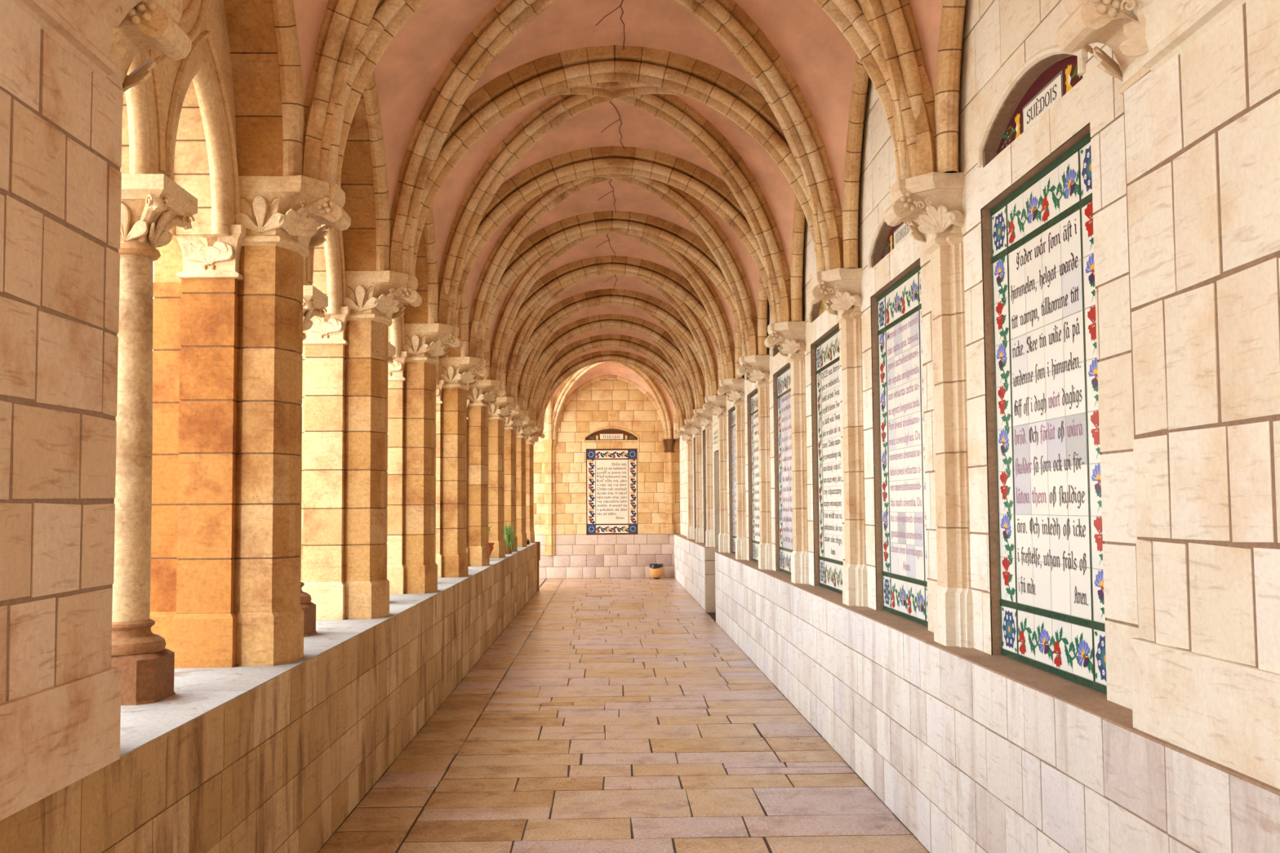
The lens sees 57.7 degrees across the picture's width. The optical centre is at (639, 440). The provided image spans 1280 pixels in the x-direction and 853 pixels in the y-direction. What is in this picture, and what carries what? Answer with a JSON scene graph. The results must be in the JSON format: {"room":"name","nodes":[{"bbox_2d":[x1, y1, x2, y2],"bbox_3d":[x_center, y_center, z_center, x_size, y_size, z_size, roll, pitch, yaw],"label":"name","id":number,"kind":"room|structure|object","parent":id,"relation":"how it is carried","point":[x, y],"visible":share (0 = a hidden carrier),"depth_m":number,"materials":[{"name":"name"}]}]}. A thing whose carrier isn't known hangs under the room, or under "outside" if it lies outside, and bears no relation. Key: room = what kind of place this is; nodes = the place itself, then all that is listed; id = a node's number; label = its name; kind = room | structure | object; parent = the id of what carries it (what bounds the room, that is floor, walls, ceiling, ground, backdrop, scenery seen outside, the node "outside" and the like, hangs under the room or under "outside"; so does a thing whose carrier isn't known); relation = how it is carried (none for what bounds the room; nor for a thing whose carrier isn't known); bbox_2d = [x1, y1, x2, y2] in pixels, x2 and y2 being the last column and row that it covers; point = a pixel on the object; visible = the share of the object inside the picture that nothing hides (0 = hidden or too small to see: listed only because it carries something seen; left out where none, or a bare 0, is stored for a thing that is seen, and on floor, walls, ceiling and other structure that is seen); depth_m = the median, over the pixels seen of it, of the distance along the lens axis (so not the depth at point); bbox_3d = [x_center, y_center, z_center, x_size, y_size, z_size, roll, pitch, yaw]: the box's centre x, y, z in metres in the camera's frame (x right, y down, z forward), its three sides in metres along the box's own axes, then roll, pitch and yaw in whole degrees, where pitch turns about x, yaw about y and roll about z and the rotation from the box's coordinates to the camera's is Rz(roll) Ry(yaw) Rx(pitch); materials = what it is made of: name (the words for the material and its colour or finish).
{"room":"cloister walkway","nodes":[
{"label":"cloister walkway","id":0,"kind":"room"},
{"bbox_2d":[0,0,122,820],"bbox_3d":[-1.757,-1.240,2.070,0.768,4.065,2.287,0,-3,-2],"label":"pillar","id":1,"kind":"structure","parent":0,"point":[61,122],"depth_m":2.78,"materials":[{"name":"beige stone"}]},
{"bbox_2d":[11,0,142,79],"bbox_3d":[-1.325,-1.161,2.008,0.128,0.305,2.150,0,-3,-2],"label":"trim","id":2,"kind":"structure","parent":1,"relation":"attached to","point":[85,27],"depth_m":2.92,"materials":[{"name":"beige stone"}]},
{"bbox_2d":[0,542,540,852],"bbox_3d":[-1.970,1.750,11.199,0.804,0.897,20.860,0,-3,-2],"label":"wall","id":3,"kind":"structure","parent":0,"point":[275,758],"depth_m":4.78,"materials":[{"name":"stone"}]},
{"bbox_2d":[108,0,191,110],"bbox_3d":[-1.668,-0.199,3.136,0.828,2.105,0.530,0,-3,-2],"label":"capital","id":4,"kind":"object","parent":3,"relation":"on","point":[150,24],"visible":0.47,"depth_m":3.17,"materials":[{"name":"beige stone"}]},
{"bbox_2d":[111,173,197,705],"bbox_3d":[-1.816,-0.001,4.141,0.346,1.825,0.346,0,-3,-2],"label":"round column","id":5,"kind":"structure","parent":3,"relation":"on","point":[152,205],"depth_m":4.08,"materials":[{"name":"brown stone"}]},
{"bbox_2d":[120,0,239,240],"bbox_3d":[-1.866,-1.687,4.235,0.324,1.556,1.736,0,-3,-2],"label":"arch","id":6,"kind":"object","parent":5,"relation":"on","point":[179,123],"visible":0.44,"depth_m":4.75,"materials":[{"name":"stone"}]},
{"bbox_2d":[149,175,351,667],"bbox_3d":[-1.724,-0.084,5.168,0.828,2.105,0.530,0,-3,-2],"label":"pier","id":7,"kind":"object","parent":3,"relation":"on","point":[228,310],"visible":1,"depth_m":4.98,"materials":[{"name":"orange stone"}]},
{"bbox_2d":[299,284,328,636],"bbox_3d":[-1.872,0.115,6.172,0.346,1.825,0.346,0,-3,-2],"label":"round column","id":8,"kind":"structure","parent":3,"relation":"on","point":[314,301],"depth_m":6.13,"materials":[{"name":"brown stone"}]},
{"bbox_2d":[302,224,346,314],"bbox_3d":[-1.922,-1.572,6.267,0.324,1.556,1.736,0,-3,-2],"label":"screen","id":9,"kind":"object","parent":8,"relation":"on","point":[324,268],"visible":0.07,"depth_m":6.94,"materials":[{"name":"stone"}]},
{"bbox_2d":[300,270,422,620],"bbox_3d":[-1.780,0.032,7.200,0.828,2.105,0.530,0,-3,-2],"label":"pier","id":10,"kind":"object","parent":3,"relation":"on","point":[345,354],"visible":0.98,"depth_m":7.00,"materials":[{"name":"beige stone"}]},
{"bbox_2d":[387,342,395,364],"bbox_3d":[-1.927,0.230,8.204,0.346,1.825,0.346,0,-3,-2],"label":"round column","id":11,"kind":"structure","parent":3,"relation":"on","point":[392,349],"depth_m":8.35,"materials":[{"name":"brown stone"}]},
{"bbox_2d":[388,305,404,357],"bbox_3d":[-1.978,-1.457,8.299,0.324,1.556,1.736,0,-3,-2],"label":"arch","id":12,"kind":"object","parent":11,"relation":"on","point":[396,331],"visible":0.02,"depth_m":8.98,"materials":[{"name":"stone"}]},
{"bbox_2d":[386,323,462,594],"bbox_3d":[-1.835,0.147,9.232,0.828,2.105,0.530,0,-3,-2],"label":"pier","id":13,"kind":"object","parent":3,"relation":"on","point":[411,565],"visible":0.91,"depth_m":9.05,"materials":[{"name":"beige stone"}]},
{"bbox_2d":[435,356,488,577],"bbox_3d":[-1.891,0.262,11.264,0.828,2.105,0.530,0,-3,-2],"label":"pier","id":14,"kind":"object","parent":3,"relation":"on","point":[458,373],"visible":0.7,"depth_m":11.10,"materials":[{"name":"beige stone"}]},
{"bbox_2d":[466,379,506,566],"bbox_3d":[-1.947,0.377,13.296,0.828,2.105,0.530,0,-3,-2],"label":"pier","id":15,"kind":"object","parent":3,"relation":"on","point":[480,395],"visible":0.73,"depth_m":13.14,"materials":[{"name":"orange stone"}]},
{"bbox_2d":[488,515,494,555],"bbox_3d":[-1.945,1.231,14.626,0.224,0.550,0.224,0,-3,-2],"label":"potted shrub","id":16,"kind":"object","parent":3,"relation":"on","point":[490,544],"visible":0.2,"depth_m":14.58,"materials":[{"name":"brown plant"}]},
{"bbox_2d":[488,396,519,558],"bbox_3d":[-2.003,0.492,15.328,0.828,2.105,0.530,0,-3,-2],"label":"pier","id":17,"kind":"object","parent":3,"relation":"on","point":[498,411],"visible":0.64,"depth_m":15.18,"materials":[{"name":"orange stone"}]},
{"bbox_2d":[504,521,516,554],"bbox_3d":[-1.881,1.384,16.453,0.293,0.450,0.294,0,-3,-2],"label":"spider plant","id":18,"kind":"object","parent":3,"relation":"on","point":[508,535],"visible":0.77,"depth_m":16.39,"materials":[{"name":"green plant"}]},
{"bbox_2d":[503,409,529,551],"bbox_3d":[-2.059,0.607,17.360,0.828,2.105,0.530,0,-3,-2],"label":"pier","id":19,"kind":"object","parent":3,"relation":"on","point":[513,422],"visible":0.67,"depth_m":17.21,"materials":[{"name":"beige stone"}]},
{"bbox_2d":[515,419,537,546],"bbox_3d":[-2.114,0.723,19.392,0.828,2.105,0.530,0,-3,-2],"label":"pier","id":20,"kind":"object","parent":3,"relation":"on","point":[522,433],"visible":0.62,"depth_m":19.24,"materials":[{"name":"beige stone"}]},
{"bbox_2d":[525,428,544,542],"bbox_3d":[-2.170,0.838,21.424,0.828,2.105,0.530,0,-3,-2],"label":"pier","id":21,"kind":"object","parent":3,"relation":"on","point":[533,437],"visible":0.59,"depth_m":21.28,"materials":[{"name":"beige stone"}]},
{"bbox_2d":[223,0,500,396],"bbox_3d":[-3.979,-1.822,10.064,4.625,1.969,23.700,0,-3,-2],"label":"wall","id":22,"kind":"structure","parent":0,"point":[251,27],"depth_m":5.04,"materials":[{"name":"stone"}]},
{"bbox_2d":[435,359,441,385],"bbox_3d":[-2.034,-1.341,10.331,0.324,1.556,1.736,0,-3,-2],"label":"screen","id":23,"kind":"object","parent":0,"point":[438,368],"visible":0.02,"depth_m":11.06,"materials":[{"name":"stone"}]},
{"bbox_2d":[488,542,494,555],"bbox_3d":[-1.944,1.398,14.617,0.224,0.215,0.224,0,-3,-2],"label":"pot","id":24,"kind":"object","parent":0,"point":[491,544],"depth_m":14.57,"materials":[{"name":"ceramic"}]},
{"bbox_2d":[533,377,679,578],"bbox_3d":[-2.551,0.521,25.308,8.300,4.950,0.426,0,-3,-2],"label":"wall","id":25,"kind":"structure","parent":0,"point":[609,403],"depth_m":25.13,"materials":[{"name":"stone"}]},
{"bbox_2d":[542,440,556,555],"bbox_3d":[-1.939,1.234,25.017,0.308,2.485,0.140,0,-3,-2],"label":"pilaster","id":26,"kind":"object","parent":25,"relation":"attached to","point":[549,446],"visible":1,"depth_m":25.03,"materials":[{"name":"beige stone"}]},
{"bbox_2d":[552,373,669,439],"bbox_3d":[-0.648,-0.748,25.194,2.600,1.474,0.100,0,-3,-2],"label":"rib","id":27,"kind":"object","parent":25,"relation":"attached to","point":[579,388],"visible":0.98,"depth_m":25.18,"materials":[{"name":"stone"}]},
{"bbox_2d":[585,430,637,439],"bbox_3d":[-0.617,-0.110,25.250,1.169,0.221,0.002,0,-3,-2],"label":"name sign","id":28,"kind":"object","parent":25,"relation":"attached to","point":[606,434],"visible":1,"depth_m":25.25,"materials":[{"name":"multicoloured ceramic"}]},
{"bbox_2d":[586,448,637,534],"bbox_3d":[-0.607,1.115,25.163,1.096,1.840,0.007,0,-3,-2],"label":"panel","id":29,"kind":"object","parent":25,"relation":"attached to","point":[611,474],"visible":1,"depth_m":25.16,"materials":[{"name":"white tile"}]},
{"bbox_2d":[662,439,675,533],"bbox_3d":[0.644,1.000,25.101,0.266,2.045,0.140,0,-3,-2],"label":"pilaster","id":30,"kind":"object","parent":25,"relation":"attached to","point":[668,444],"visible":1,"depth_m":25.11,"materials":[{"name":"brown stone"}]},
{"bbox_2d":[293,0,942,436],"bbox_3d":[-0.344,-1.460,14.225,2.870,1.655,22.171,0,-3,-2],"label":"ceiling","id":31,"kind":"structure","parent":0,"point":[820,59],"depth_m":7.17,"materials":[{"name":"pink paint"}]},
{"bbox_2d":[271,0,305,176],"bbox_3d":[-1.504,-1.851,4.254,0.084,1.328,1.896,0,-3,-2],"label":"rib","id":32,"kind":"object","parent":31,"relation":"attached to","point":[284,18],"visible":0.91,"depth_m":5.01,"materials":[{"name":"stone"}]},
{"bbox_2d":[362,70,391,271],"bbox_3d":[-1.560,-1.736,6.286,0.084,1.328,1.896,0,-3,-2],"label":"rib","id":33,"kind":"object","parent":31,"relation":"attached to","point":[381,195],"visible":0.36,"depth_m":6.99,"materials":[{"name":"stone"}]},
{"bbox_2d":[423,204,438,323],"bbox_3d":[-1.616,-1.621,8.318,0.084,1.328,1.896,0,-3,-2],"label":"rib","id":34,"kind":"object","parent":31,"relation":"attached to","point":[429,228],"visible":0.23,"depth_m":9.07,"materials":[{"name":"stone"}]},
{"bbox_2d":[459,280,469,356],"bbox_3d":[-1.672,-1.506,10.350,0.084,1.328,1.896,0,-3,-2],"label":"rib","id":35,"kind":"object","parent":31,"relation":"attached to","point":[464,325],"visible":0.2,"depth_m":11.12,"materials":[{"name":"stone"}]},
{"bbox_2d":[483,328,490,379],"bbox_3d":[-1.728,-1.391,12.382,0.084,1.328,1.896,0,-3,-2],"label":"rib","id":36,"kind":"object","parent":31,"relation":"attached to","point":[487,348],"visible":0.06,"depth_m":13.16,"materials":[{"name":"stone"}]},
{"bbox_2d":[502,362,506,396],"bbox_3d":[-1.784,-1.275,14.414,0.084,1.328,1.896,0,-3,-2],"label":"rib","id":37,"kind":"object","parent":31,"relation":"attached to","point":[504,369],"visible":0.05,"depth_m":15.21,"materials":[{"name":"stone"}]},
{"bbox_2d":[546,397,552,439],"bbox_3d":[-1.905,-0.830,23.366,0.140,1.450,3.730,0,-3,-2],"label":"rib","id":38,"kind":"object","parent":31,"relation":"attached to","point":[549,408],"visible":0.26,"depth_m":24.99,"materials":[{"name":"stone"}]},
{"bbox_2d":[595,0,625,49],"bbox_3d":[-0.171,-2.555,6.882,0.190,0.214,0.778,0,-3,-2],"label":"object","id":39,"kind":"structure","parent":31,"relation":"in","point":[622,0],"depth_m":7.03,"materials":[{"name":"brown paint"}]},
{"bbox_2d":[535,361,685,439],"bbox_3d":[-0.565,-0.959,23.378,2.996,1.690,4.093,0,-3,-2],"label":"ribs","id":40,"kind":"object","parent":31,"relation":"attached to","point":[647,379],"visible":0.48,"depth_m":24.70,"materials":[{"name":"stone"}]},
{"bbox_2d":[527,356,694,421],"bbox_3d":[-0.522,-1.121,20.522,3.095,1.690,2.399,0,-3,-2],"label":"ribs","id":41,"kind":"object","parent":31,"relation":"attached to","point":[678,400],"visible":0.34,"depth_m":21.32,"materials":[{"name":"stone"}]},
{"bbox_2d":[517,336,705,420],"bbox_3d":[-0.466,-1.236,18.490,3.095,1.690,2.399,0,-3,-2],"label":"ribs","id":42,"kind":"object","parent":31,"relation":"attached to","point":[679,371],"visible":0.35,"depth_m":19.28,"materials":[{"name":"stone"}]},
{"bbox_2d":[517,314,705,410],"bbox_3d":[-0.435,-1.166,17.467,2.934,1.454,0.192,0,-3,0],"label":"arch","id":43,"kind":"object","parent":31,"relation":"attached to","point":[640,326],"visible":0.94,"depth_m":17.41,"materials":[{"name":"stone"}]},
{"bbox_2d":[506,288,717,397],"bbox_3d":[-0.379,-1.282,15.435,2.934,1.452,0.194,0,-3,0],"label":"arch","id":44,"kind":"object","parent":31,"relation":"attached to","point":[571,305],"visible":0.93,"depth_m":15.38,"materials":[{"name":"stone"}]},
{"bbox_2d":[528,333,694,420],"bbox_3d":[-0.491,-1.051,19.499,2.934,1.454,0.192,0,-3,0],"label":"arch","id":45,"kind":"object","parent":31,"relation":"attached to","point":[637,344],"visible":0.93,"depth_m":19.44,"materials":[{"name":"stone"}]},
{"bbox_2d":[489,276,734,397],"bbox_3d":[-0.354,-1.466,14.426,3.095,1.690,2.399,0,-3,-2],"label":"ribs","id":46,"kind":"object","parent":31,"relation":"attached to","point":[699,331],"visible":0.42,"depth_m":15.17,"materials":[{"name":"stone"}]},
{"bbox_2d":[506,310,718,408],"bbox_3d":[-0.410,-1.351,16.458,3.095,1.690,2.399,0,-3,-2],"label":"ribs","id":47,"kind":"object","parent":31,"relation":"attached to","point":[689,356],"visible":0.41,"depth_m":17.23,"materials":[{"name":"stone"}]},
{"bbox_2d":[489,255,734,381],"bbox_3d":[-0.324,-1.397,13.403,2.934,1.452,0.194,0,-3,0],"label":"arch","id":48,"kind":"object","parent":31,"relation":"attached to","point":[575,271],"visible":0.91,"depth_m":13.35,"materials":[{"name":"stone"}]},
{"bbox_2d":[468,232,757,380],"bbox_3d":[-0.299,-1.582,12.394,3.095,1.690,2.399,0,-3,-2],"label":"ribs","id":49,"kind":"object","parent":31,"relation":"attached to","point":[695,275],"visible":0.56,"depth_m":13.09,"materials":[{"name":"stone"}]},
{"bbox_2d":[468,210,757,358],"bbox_3d":[-0.268,-1.512,11.371,2.934,1.454,0.194,0,-3,0],"label":"arch","id":50,"kind":"object","parent":31,"relation":"attached to","point":[557,233],"visible":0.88,"depth_m":11.32,"materials":[{"name":"stone"}]},
{"bbox_2d":[437,173,791,358],"bbox_3d":[-0.243,-1.697,10.362,3.095,1.690,2.399,0,-3,-2],"label":"ribs","id":51,"kind":"object","parent":31,"relation":"attached to","point":[687,206],"visible":0.45,"depth_m":10.98,"materials":[{"name":"stone"}]},
{"bbox_2d":[438,146,791,325],"bbox_3d":[-0.212,-1.627,9.339,2.934,1.454,0.192,0,-3,0],"label":"arch","id":52,"kind":"object","parent":31,"relation":"attached to","point":[542,176],"visible":0.84,"depth_m":9.28,"materials":[{"name":"stone"}]},
{"bbox_2d":[544,350,686,419],"bbox_3d":[-0.547,-0.936,21.531,2.934,1.454,0.192,0,-3,0],"label":"arch","id":53,"kind":"object","parent":31,"relation":"attached to","point":[588,359],"visible":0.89,"depth_m":21.47,"materials":[{"name":"stone"}]},
{"bbox_2d":[389,81,843,325],"bbox_3d":[-0.187,-1.812,8.330,3.095,1.690,2.399,0,-3,-2],"label":"ribs","id":54,"kind":"object","parent":31,"relation":"attached to","point":[661,103],"visible":0.52,"depth_m":8.87,"materials":[{"name":"stone"}]},
{"bbox_2d":[390,44,842,275],"bbox_3d":[-0.156,-1.743,7.307,2.934,1.452,0.194,0,-3,0],"label":"arch","id":55,"kind":"object","parent":31,"relation":"attached to","point":[525,84],"visible":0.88,"depth_m":7.25,"materials":[{"name":"stone"}]},
{"bbox_2d":[309,0,928,186],"bbox_3d":[-0.075,-2.042,4.266,3.095,1.690,2.399,0,-3,-2],"label":"ribs","id":56,"kind":"object","parent":31,"relation":"attached to","point":[345,23],"visible":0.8,"depth_m":5.14,"materials":[{"name":"stone"}]},
{"bbox_2d":[302,0,936,275],"bbox_3d":[-0.131,-1.927,6.298,3.095,1.690,2.399,0,-3,-2],"label":"ribs","id":57,"kind":"object","parent":31,"relation":"attached to","point":[726,19],"visible":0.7,"depth_m":6.95,"materials":[{"name":"stone"}]},
{"bbox_2d":[303,0,934,186],"bbox_3d":[-0.100,-1.857,5.275,2.934,1.454,0.194,0,-3,0],"label":"arch","id":58,"kind":"object","parent":31,"relation":"attached to","point":[389,16],"visible":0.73,"depth_m":5.21,"materials":[{"name":"stone"}]},
{"bbox_2d":[673,404,679,439],"bbox_3d":[0.839,-0.846,23.442,0.140,1.450,3.730,0,-3,-2],"label":"rib","id":59,"kind":"object","parent":31,"relation":"attached to","point":[675,423],"visible":0.13,"depth_m":25.08,"materials":[{"name":"stone"}]},
{"bbox_2d":[717,355,724,395],"bbox_3d":[1.087,-1.393,14.424,0.084,1.522,1.876,0,-3,-2],"label":"rib","id":60,"kind":"object","parent":31,"relation":"attached to","point":[719,372],"visible":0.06,"depth_m":15.21,"materials":[{"name":"stone"}]},
{"bbox_2d":[734,323,742,377],"bbox_3d":[1.142,-1.508,12.392,0.084,1.522,1.876,0,-3,-2],"label":"rib","id":61,"kind":"object","parent":31,"relation":"attached to","point":[738,350],"visible":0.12,"depth_m":13.15,"materials":[{"name":"stone"}]},
{"bbox_2d":[757,272,767,355],"bbox_3d":[1.198,-1.623,10.360,0.084,1.522,1.876,0,-3,-2],"label":"rib","id":62,"kind":"object","parent":31,"relation":"attached to","point":[762,296],"visible":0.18,"depth_m":11.12,"materials":[{"name":"stone"}]},
{"bbox_2d":[790,194,804,321],"bbox_3d":[1.254,-1.739,8.328,0.084,1.522,1.876,0,-3,-2],"label":"rib","id":63,"kind":"object","parent":31,"relation":"attached to","point":[798,225],"visible":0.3,"depth_m":9.07,"materials":[{"name":"stone"}]},
{"bbox_2d":[841,54,868,268],"bbox_3d":[1.310,-1.854,6.296,0.084,1.522,1.876,0,-3,-2],"label":"rib","id":64,"kind":"object","parent":31,"relation":"attached to","point":[851,188],"visible":0.34,"depth_m":7.00,"materials":[{"name":"stone"}]},
{"bbox_2d":[933,0,965,173],"bbox_3d":[1.366,-1.969,4.264,0.084,1.522,1.876,0,-3,-2],"label":"rib","id":65,"kind":"object","parent":31,"relation":"attached to","point":[948,68],"visible":0.94,"depth_m":5.02,"materials":[{"name":"stone"}]},
{"bbox_2d":[317,577,929,852],"bbox_3d":[-2.161,2.377,11.664,8.300,0.301,27.270,0,-3,-2],"label":"floor","id":66,"kind":"structure","parent":0,"point":[609,715],"depth_m":7.19,"materials":[{"name":"beige stone"}]},
{"bbox_2d":[648,563,663,578],"bbox_3d":[0.348,2.791,24.761,0.316,0.314,0.316,0,-3,-2],"label":"pot","id":67,"kind":"object","parent":66,"relation":"on","point":[655,571],"visible":1,"depth_m":24.64,"materials":[{"name":"orange ceramic"}]},
{"bbox_2d":[679,0,1138,709],"bbox_3d":[1.695,-0.291,11.921,0.946,5.000,27.470,0,-3,-2],"label":"wall","id":68,"kind":"structure","parent":0,"point":[999,37],"depth_m":4.81,"materials":[{"name":"beige stone"}]},
{"bbox_2d":[675,426,693,539],"bbox_3d":[0.893,0.795,21.435,0.438,2.053,0.426,0,-3,-2],"label":"pilaster","id":69,"kind":"object","parent":68,"relation":"attached to","point":[686,436],"visible":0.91,"depth_m":21.34,"materials":[{"name":"beige stone"}]},
{"bbox_2d":[683,418,702,542],"bbox_3d":[0.949,0.679,19.403,0.438,2.053,0.426,0,-3,-2],"label":"pilaster","id":70,"kind":"object","parent":68,"relation":"attached to","point":[695,426],"visible":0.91,"depth_m":19.31,"materials":[{"name":"beige stone"}]},
{"bbox_2d":[702,395,728,552],"bbox_3d":[1.061,0.449,15.339,0.438,2.053,0.426,0,-3,-2],"label":"pilaster","id":71,"kind":"object","parent":68,"relation":"attached to","point":[717,402],"visible":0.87,"depth_m":15.25,"materials":[{"name":"beige stone"}]},
{"bbox_2d":[713,428,718,448],"bbox_3d":[1.087,-0.013,16.663,0.012,0.250,0.660,0,-3,-2],"label":"door sign","id":72,"kind":"object","parent":68,"relation":"attached to","point":[716,432],"visible":1,"depth_m":16.58,"materials":[{"name":"white tile"}]},
{"bbox_2d":[716,377,746,559],"bbox_3d":[1.117,0.334,13.307,0.438,2.053,0.426,0,-3,-2],"label":"pilaster","id":73,"kind":"object","parent":68,"relation":"attached to","point":[734,387],"visible":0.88,"depth_m":13.21,"materials":[{"name":"beige stone"}]},
{"bbox_2d":[731,408,737,554],"bbox_3d":[1.201,0.503,14.393,0.006,1.830,1.100,0,-3,-2],"label":"panel","id":74,"kind":"object","parent":68,"relation":"attached to","point":[733,411],"visible":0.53,"depth_m":14.72,"materials":[{"name":"white tile"}]},
{"bbox_2d":[736,355,772,569],"bbox_3d":[1.172,0.219,11.275,0.438,2.053,0.426,0,-3,-2],"label":"pilaster","id":75,"kind":"object","parent":68,"relation":"attached to","point":[757,366],"visible":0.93,"depth_m":11.18,"materials":[{"name":"beige stone"}]},
{"bbox_2d":[750,391,759,562],"bbox_3d":[1.257,0.388,12.361,0.006,1.830,1.100,0,-3,-2],"label":"panel","id":76,"kind":"object","parent":68,"relation":"attached to","point":[754,397],"visible":0.47,"depth_m":12.60,"materials":[{"name":"white tile"}]},
{"bbox_2d":[777,365,793,574],"bbox_3d":[1.313,0.273,10.329,0.006,1.830,1.100,0,-3,-2],"label":"panel","id":77,"kind":"object","parent":68,"relation":"attached to","point":[784,397],"visible":0.7,"depth_m":10.47,"materials":[{"name":"white tile"}]},
{"bbox_2d":[764,320,808,584],"bbox_3d":[1.228,0.104,9.243,0.438,2.053,0.426,0,-3,-2],"label":"pilaster","id":78,"kind":"object","parent":68,"relation":"attached to","point":[789,335],"visible":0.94,"depth_m":9.15,"materials":[{"name":"beige stone"}]},
{"bbox_2d":[808,302,813,322],"bbox_3d":[1.314,-1.045,8.364,0.034,0.231,1.063,0,-3,-2],"label":"trim","id":79,"kind":"structure","parent":68,"relation":"attached to","point":[810,314],"depth_m":8.86,"materials":[{"name":"beige stone"}]},
{"bbox_2d":[817,300,827,316],"bbox_3d":[1.373,-1.038,8.365,0.001,0.173,1.044,0,-3,-2],"label":"name sign","id":80,"kind":"object","parent":68,"relation":"attached to","point":[823,308],"visible":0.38,"depth_m":8.68,"materials":[{"name":"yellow ceramic"}]},
{"bbox_2d":[815,327,843,594],"bbox_3d":[1.369,0.158,8.297,0.007,1.830,1.100,0,-3,-2],"label":"panel","id":81,"kind":"object","parent":68,"relation":"attached to","point":[827,351],"visible":0.86,"depth_m":8.36,"materials":[{"name":"white tile"}]},
{"bbox_2d":[807,267,867,606],"bbox_3d":[1.284,-0.011,7.211,0.438,2.053,0.426,0,-3,-2],"label":"pilaster","id":82,"kind":"object","parent":68,"relation":"attached to","point":[841,287],"visible":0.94,"depth_m":7.12,"materials":[{"name":"beige stone"}]},
{"bbox_2d":[867,204,918,267],"bbox_3d":[1.370,-1.160,6.332,0.034,0.231,1.063,0,-3,-2],"label":"trim","id":83,"kind":"structure","parent":68,"relation":"attached to","point":[870,264],"depth_m":6.71,"materials":[{"name":"beige stone"}]},
{"bbox_2d":[880,220,913,259],"bbox_3d":[1.429,-1.153,6.333,0.002,0.173,1.044,0,-3,-2],"label":"name sign","id":84,"kind":"object","parent":68,"relation":"attached to","point":[898,233],"visible":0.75,"depth_m":6.47,"materials":[{"name":"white tile"}]},
{"bbox_2d":[880,235,892,259],"bbox_3d":[1.419,-1.101,6.703,0.001,0.112,0.300,0,-3,-2],"label":"floral painting","id":85,"kind":"object","parent":84,"relation":"attached to","point":[887,249],"depth_m":6.67,"materials":[{"name":"multicoloured ceramic"}]},
{"bbox_2d":[876,265,928,626],"bbox_3d":[1.424,0.043,6.265,0.007,1.830,1.100,0,-3,-2],"label":"panel","id":86,"kind":"object","parent":68,"relation":"attached to","point":[900,373],"visible":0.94,"depth_m":6.28,"materials":[{"name":"white tile"}]},
{"bbox_2d":[977,44,1087,167],"bbox_3d":[1.426,-1.276,4.300,0.034,0.231,1.063,0,-3,-2],"label":"trim","id":87,"kind":"structure","parent":68,"relation":"attached to","point":[1051,51],"depth_m":4.34,"materials":[{"name":"beige stone"}]},
{"bbox_2d":[996,55,1082,155],"bbox_3d":[1.485,-1.268,4.301,0.002,0.173,1.044,0,-3,-2],"label":"name sign","id":88,"kind":"object","parent":68,"relation":"attached to","point":[1062,76],"visible":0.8,"depth_m":4.29,"materials":[{"name":"multicoloured tile"}]},
{"bbox_2d":[996,113,1020,155],"bbox_3d":[1.475,-1.216,4.671,0.001,0.112,0.300,0,-3,-2],"label":"floral painting","id":89,"kind":"object","parent":88,"relation":"attached to","point":[1012,131],"depth_m":4.62,"materials":[{"name":"tile"}]},
{"bbox_2d":[1065,63,1081,93],"bbox_3d":[1.495,-1.259,3.928,0.001,0.112,0.300,0,-3,-2],"label":"floral painting","id":90,"kind":"object","parent":88,"relation":"attached to","point":[1072,77],"depth_m":4.03,"materials":[{"name":"yellow tile"}]},
{"bbox_2d":[990,133,1106,693],"bbox_3d":[1.480,-0.072,4.233,0.007,1.830,1.100,0,-3,-2],"label":"panel","id":91,"kind":"object","parent":68,"relation":"attached to","point":[1052,602],"visible":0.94,"depth_m":4.19,"materials":[{"name":"white tile"}]},
{"bbox_2d":[674,533,1279,852],"bbox_3d":[1.387,1.735,11.748,0.620,0.940,26.770,0,-3,-2],"label":"wall","id":92,"kind":"structure","parent":0,"point":[973,750],"depth_m":4.59,"materials":[{"name":"stone"}]},
{"bbox_2d":[691,408,713,546],"bbox_3d":[1.005,0.564,17.371,0.438,2.053,0.426,0,-3,-2],"label":"pilaster","id":93,"kind":"object","parent":92,"relation":"on","point":[705,417],"visible":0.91,"depth_m":17.28,"materials":[{"name":"beige stone"}]},
{"bbox_2d":[884,172,973,648],"bbox_3d":[1.340,-0.127,5.179,0.438,2.053,0.426,0,-3,-2],"label":"pilaster","id":94,"kind":"object","parent":92,"relation":"on","point":[933,200],"visible":0.9,"depth_m":5.09,"materials":[{"name":"beige stone"}]},
{"bbox_2d":[1055,0,1150,95],"bbox_3d":[1.396,-0.242,3.147,0.438,2.053,0.426,0,-3,-2],"label":"capital","id":95,"kind":"object","parent":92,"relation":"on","point":[1113,24],"visible":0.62,"depth_m":3.15,"materials":[{"name":"beige stone"}]},
{"bbox_2d":[1122,0,1279,789],"bbox_3d":[1.810,-1.355,0.922,0.818,4.018,4.787,0,-3,-2],"label":"pillar","id":96,"kind":"structure","parent":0,"point":[1202,130],"depth_m":2.80,"materials":[{"name":"beige stone"}]},
{"bbox_2d":[1125,0,1245,72],"bbox_3d":[1.359,-1.250,0.799,0.128,0.305,4.580,0,-3,-2],"label":"trim","id":97,"kind":"structure","parent":96,"relation":"attached to","point":[1171,25],"depth_m":2.93,"materials":[{"name":"beige stone"}]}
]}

